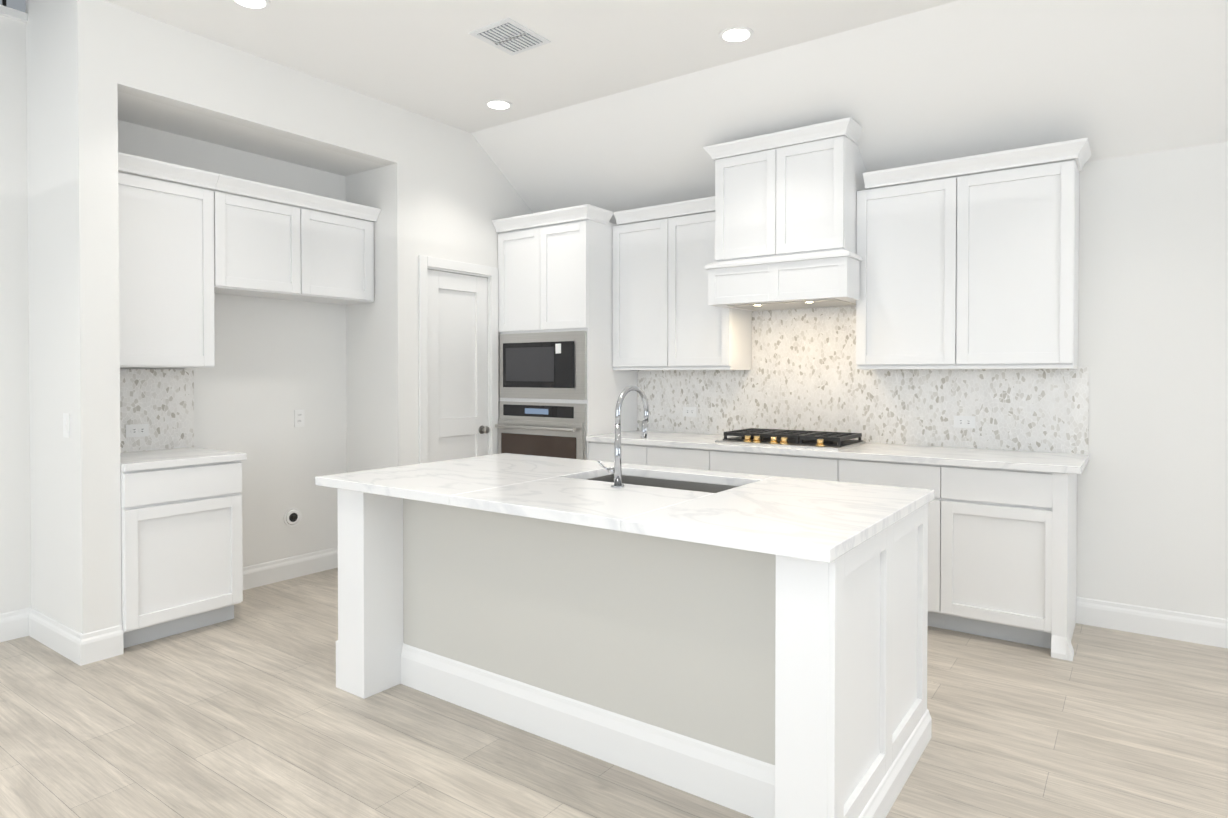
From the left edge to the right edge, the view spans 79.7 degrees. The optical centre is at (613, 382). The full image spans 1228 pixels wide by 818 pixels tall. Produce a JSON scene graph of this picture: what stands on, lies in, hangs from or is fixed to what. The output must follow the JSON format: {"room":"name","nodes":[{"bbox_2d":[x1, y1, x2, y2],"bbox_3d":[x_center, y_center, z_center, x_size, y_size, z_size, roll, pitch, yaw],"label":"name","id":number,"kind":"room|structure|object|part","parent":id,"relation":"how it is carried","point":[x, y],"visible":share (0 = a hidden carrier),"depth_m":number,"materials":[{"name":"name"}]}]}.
{"room":"kitchen","nodes":[
{"label":"kitchen","id":0,"kind":"room"},
{"bbox_2d":[118,92,387,566],"bbox_3d":[-2.000,-0.268,5.220,1.154,3.100,3.190,0,1,36],"label":"wall","id":1,"kind":"structure","parent":0,"point":[278,362],"depth_m":4.79,"materials":[{"name":"white paint"}]},
{"bbox_2d":[120,369,193,452],"bbox_3d":[-2.649,0.152,4.093,0.010,0.458,0.590,0,1,36],"label":"backsplash","id":2,"kind":"structure","parent":1,"relation":"attached to","point":[160,402],"depth_m":4.17,"materials":[{"name":"stone"}]},
{"bbox_2d":[126,424,148,437],"bbox_3d":[-2.644,0.265,4.083,0.010,0.070,0.114,0,1,36],"label":"electrical outlet","id":3,"kind":"object","parent":2,"relation":"attached to","point":[137,430],"visible":1,"depth_m":4.08,"materials":[{"name":"white plastic"}]},
{"bbox_2d":[118,152,218,367],"bbox_3d":[-2.502,-0.618,3.957,0.397,1.070,0.555,0,1,36],"label":"upper cabinet","id":4,"kind":"object","parent":1,"relation":"attached to","point":[166,274],"visible":0.69,"depth_m":3.90,"materials":[{"name":"white paint"}]},
{"bbox_2d":[243,547,337,589],"bbox_3d":[-2.173,1.217,4.768,0.016,0.140,1.024,0,1,36],"label":"baseboard","id":5,"kind":"structure","parent":1,"relation":"attached to","point":[261,574],"depth_m":4.82,"materials":[{"name":"white paint"}]},
{"bbox_2d":[284,508,301,526],"bbox_3d":[-2.112,0.886,4.847,0.020,0.124,0.124,0,1,36],"label":"electrical outlet","id":6,"kind":"object","parent":1,"relation":"attached to","point":[292,517],"visible":1,"depth_m":4.84,"materials":[{"name":"white plastic"}]},
{"bbox_2d":[212,174,380,304],"bbox_3d":[-2.031,-0.851,4.614,0.397,0.620,1.063,0,1,36],"label":"upper cabinet","id":7,"kind":"object","parent":1,"relation":"attached to","point":[264,249],"visible":0.92,"depth_m":4.47,"materials":[{"name":"white paint"}]},
{"bbox_2d":[294,410,303,426],"bbox_3d":[-2.087,0.236,4.883,0.010,0.114,0.070,0,1,36],"label":"electrical outlet","id":8,"kind":"object","parent":1,"relation":"attached to","point":[298,418],"visible":1,"depth_m":4.88,"materials":[{"name":"white plastic"}]},
{"bbox_2d":[0,0,532,633],"bbox_3d":[-4.055,-1.743,3.100,2.274,6.100,9.000,0,1,36],"label":"wall","id":9,"kind":"structure","parent":0,"point":[452,192],"depth_m":3.70,"materials":[{"name":"white paint"}]},
{"bbox_2d":[0,609,23,641],"bbox_3d":[-4.645,1.256,1.498,0.016,0.140,5.649,0,1,36],"label":"baseboard","id":10,"kind":"structure","parent":9,"relation":"attached to","point":[11,623],"depth_m":3.72,"materials":[{"name":"white paint"}]},
{"bbox_2d":[24,607,95,665],"bbox_3d":[-2.714,1.231,3.593,0.660,0.140,0.037,0,1,36],"label":"baseboard","id":11,"kind":"structure","parent":9,"relation":"attached to","point":[74,646],"depth_m":3.53,"materials":[{"name":"white paint"}]},
{"bbox_2d":[418,255,497,463],"bbox_3d":[-1.146,0.207,5.318,0.128,2.147,0.747,0,1,36],"label":"door frame","id":12,"kind":"structure","parent":9,"relation":"attached to","point":[425,263],"depth_m":5.22,"materials":[{"name":"white paint"}]},
{"bbox_2d":[427,269,489,462],"bbox_3d":[-1.107,0.245,5.290,0.100,2.056,0.581,0,1,36],"label":"pantry door","id":13,"kind":"structure","parent":12,"relation":"in","point":[458,427],"depth_m":5.30,"materials":[{"name":"white paint"}]},
{"bbox_2d":[103,0,957,132],"bbox_3d":[-0.354,-1.805,-0.104,10.000,0.100,8.090,0,1,36],"label":"ceiling","id":14,"kind":"structure","parent":0,"point":[434,60],"depth_m":3.86,"materials":[{"name":"white paint"}]},
{"bbox_2d":[230,0,270,9],"bbox_3d":[-1.710,-1.795,3.452,0.179,0.006,0.179,0,1,-9],"label":"recessed light","id":15,"kind":"object","parent":14,"relation":"in","point":[249,4],"depth_m":3.49,"materials":[{"name":"white paint"}]},
{"bbox_2d":[485,99,512,109],"bbox_3d":[-0.751,-1.811,4.795,0.179,0.006,0.179,0,1,-9],"label":"recessed light","id":16,"kind":"object","parent":14,"relation":"in","point":[496,104],"depth_m":4.78,"materials":[{"name":"white paint"}]},
{"bbox_2d":[469,17,550,55],"bbox_3d":[-0.540,-1.796,3.833,0.280,0.011,0.320,0,1,36],"label":"ceiling vent","id":17,"kind":"object","parent":14,"relation":"in","point":[509,36],"visible":1,"depth_m":3.81,"materials":[{"name":"silver metal"}]},
{"bbox_2d":[719,26,753,42],"bbox_3d":[0.632,-1.799,3.807,0.179,0.006,0.179,0,1,-9],"label":"recessed light","id":18,"kind":"object","parent":14,"relation":"in","point":[739,34],"depth_m":3.80,"materials":[{"name":"white paint"}]},
{"bbox_2d":[0,568,1227,817],"bbox_3d":[-1.629,1.355,1.589,14.000,0.060,9.300,0,1,36],"label":"floor","id":19,"kind":"structure","parent":0,"point":[250,710],"depth_m":2.71,"materials":[{"name":"brown wood"}]},
{"bbox_2d":[121,461,242,647],"bbox_3d":[-2.417,0.858,3.923,0.595,0.878,0.570,0,1,36],"label":"base cabinet","id":20,"kind":"object","parent":19,"relation":"on","point":[181,553],"visible":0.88,"depth_m":3.73,"materials":[{"name":"white paint"}]},
{"bbox_2d":[120,447,246,471],"bbox_3d":[-2.407,0.401,3.923,0.605,0.036,0.590,0,1,36],"label":"countertop","id":21,"kind":"structure","parent":20,"relation":"on","point":[151,459],"depth_m":3.84,"materials":[{"name":"stone"}]},
{"bbox_2d":[492,204,636,459],"bbox_3d":[-0.351,0.028,5.558,0.912,2.500,0.725,0,1,36],"label":"tall cabinet","id":22,"kind":"object","parent":19,"relation":"on","point":[554,270],"depth_m":5.29,"materials":[{"name":"white paint"}]},
{"bbox_3d":[-0.556,0.497,5.329,0.828,0.707,0.105,0,1,36],"label":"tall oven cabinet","id":23,"kind":"part","parent":22,"relation":"part of","materials":[{"name":"silver metal"}]},
{"bbox_3d":[-0.536,-0.125,5.350,0.828,0.480,0.036,0,1,36],"label":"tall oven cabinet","id":24,"kind":"part","parent":22,"relation":"part of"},
{"bbox_2d":[589,442,656,465],"bbox_3d":[0.223,0.843,5.222,0.543,0.878,0.620,0,1,36],"label":"base cabinet","id":25,"kind":"object","parent":19,"relation":"on","point":[598,451],"depth_m":4.94,"materials":[{"name":"white paint"}]},
{"bbox_2d":[586,430,1088,473],"bbox_3d":[1.173,0.394,4.518,2.900,0.036,0.653,0,1,36],"label":"countertop","id":26,"kind":"structure","parent":25,"relation":"on","point":[1066,463],"depth_m":4.05,"materials":[{"name":"stone"}]},
{"bbox_2d":[715,428,865,449],"bbox_3d":[1.093,0.344,4.572,0.780,0.064,0.510,0,1,36],"label":"cooktop","id":27,"kind":"object","parent":26,"relation":"in","point":[823,440],"visible":1,"depth_m":4.46,"materials":[{"name":"black metal"}]},
{"bbox_2d":[336,474,931,817],"bbox_3d":[-0.004,0.870,2.942,2.182,0.878,1.040,0,1,36],"label":"kitchen island","id":28,"kind":"object","parent":19,"relation":"on","point":[756,684],"depth_m":2.49,"materials":[{"name":"white paint"}]},
{"bbox_2d":[315,453,933,562],"bbox_3d":[-0.031,0.413,2.910,2.193,0.036,1.136,0,1,36],"label":"island countertop","id":29,"kind":"structure","parent":28,"relation":"on","point":[818,520],"depth_m":2.54,"materials":[{"name":"stone"}]},
{"bbox_2d":[597,385,648,487],"bbox_3d":[0.046,0.203,2.884,0.102,0.386,0.244,0,1,36],"label":"faucet","id":30,"kind":"object","parent":29,"relation":"on","point":[616,470],"visible":1,"depth_m":2.79,"materials":[{"name":"silver metal"}]},
{"bbox_3d":[0.181,0.544,3.039,0.748,0.226,0.408,0,1,36],"label":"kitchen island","id":31,"kind":"part","parent":28,"relation":"part of","materials":[{"name":"grey metal"}]},
{"bbox_2d":[657,446,720,471],"bbox_3d":[0.585,0.846,4.964,0.583,0.878,0.620,0,1,36],"label":"base cabinet","id":32,"kind":"object","parent":19,"relation":"on","point":[687,458],"depth_m":4.66,"materials":[{"name":"white paint"}]},
{"bbox_2d":[721,450,848,481],"bbox_3d":[1.102,0.850,4.595,0.923,0.878,0.620,0,1,36],"label":"base cabinet","id":33,"kind":"object","parent":19,"relation":"on","point":[792,466],"depth_m":4.28,"materials":[{"name":"white paint"}]},
{"bbox_2d":[849,459,924,488],"bbox_3d":[1.647,0.855,4.205,0.653,0.878,0.620,0,1,36],"label":"base cabinet","id":34,"kind":"object","parent":19,"relation":"on","point":[897,474],"depth_m":3.95,"materials":[{"name":"white paint"}]},
{"bbox_2d":[925,464,1076,660],"bbox_3d":[2.068,0.859,3.903,0.619,0.878,0.622,0,1,36],"label":"base cabinet","id":35,"kind":"object","parent":19,"relation":"on","point":[1002,550],"depth_m":3.65,"materials":[{"name":"white paint"}]},
{"bbox_2d":[471,0,1227,224],"bbox_3d":[2.305,-1.539,3.623,10.000,0.720,1.060,0,1,36],"label":"ceiling","id":36,"kind":"structure","parent":0,"point":[1108,79],"depth_m":3.90,"materials":[{"name":"white paint"}]},
{"bbox_2d":[769,142,1227,618],"bbox_3d":[2.570,0.056,4.012,10.000,2.480,0.150,0,1,36],"label":"wall","id":37,"kind":"structure","parent":0,"point":[1152,504],"depth_m":3.77,"materials":[{"name":"white paint"}]},
{"bbox_2d":[612,196,751,369],"bbox_3d":[0.452,-0.654,5.178,0.945,1.128,0.397,0,1,36],"label":"upper cabinet","id":38,"kind":"object","parent":37,"relation":"attached to","point":[665,316],"visible":0.71,"depth_m":5.05,"materials":[{"name":"white paint"}]},
{"bbox_2d":[703,117,871,310],"bbox_3d":[1.107,-0.975,4.576,0.919,0.992,0.608,0,1,36],"label":"range hood","id":39,"kind":"object","parent":37,"relation":"attached to","point":[785,226],"visible":0.96,"depth_m":4.33,"materials":[{"name":"white paint"}]},
{"bbox_2d":[637,306,1088,453],"bbox_3d":[1.359,-0.057,4.775,2.898,0.860,0.010,0,1,36],"label":"backsplash","id":40,"kind":"structure","parent":37,"relation":"attached to","point":[804,373],"depth_m":4.67,"materials":[{"name":"stone"}]},
{"bbox_2d":[683,407,696,416],"bbox_3d":[0.550,0.210,5.343,0.114,0.070,0.010,0,1,36],"label":"electrical outlet","id":41,"kind":"object","parent":40,"relation":"attached to","point":[690,411],"visible":1,"depth_m":5.34,"materials":[{"name":"white plastic"}]},
{"bbox_2d":[954,416,974,427],"bbox_3d":[2.038,0.228,4.280,0.114,0.070,0.010,0,1,36],"label":"electrical outlet","id":42,"kind":"object","parent":40,"relation":"attached to","point":[964,421],"visible":1,"depth_m":4.28,"materials":[{"name":"white plastic"}]},
{"bbox_2d":[856,138,1090,369],"bbox_3d":[1.966,-0.641,4.097,1.145,1.128,0.397,0,1,36],"label":"upper cabinet","id":43,"kind":"object","parent":37,"relation":"attached to","point":[977,271],"visible":0.98,"depth_m":3.96,"materials":[{"name":"white paint"}]},
{"bbox_2d":[1076,597,1227,647],"bbox_3d":[4.543,1.244,2.513,5.029,0.140,0.016,0,1,36],"label":"baseboard","id":44,"kind":"structure","parent":37,"relation":"attached to","point":[1194,628],"depth_m":3.77,"materials":[{"name":"white paint"}]}
]}

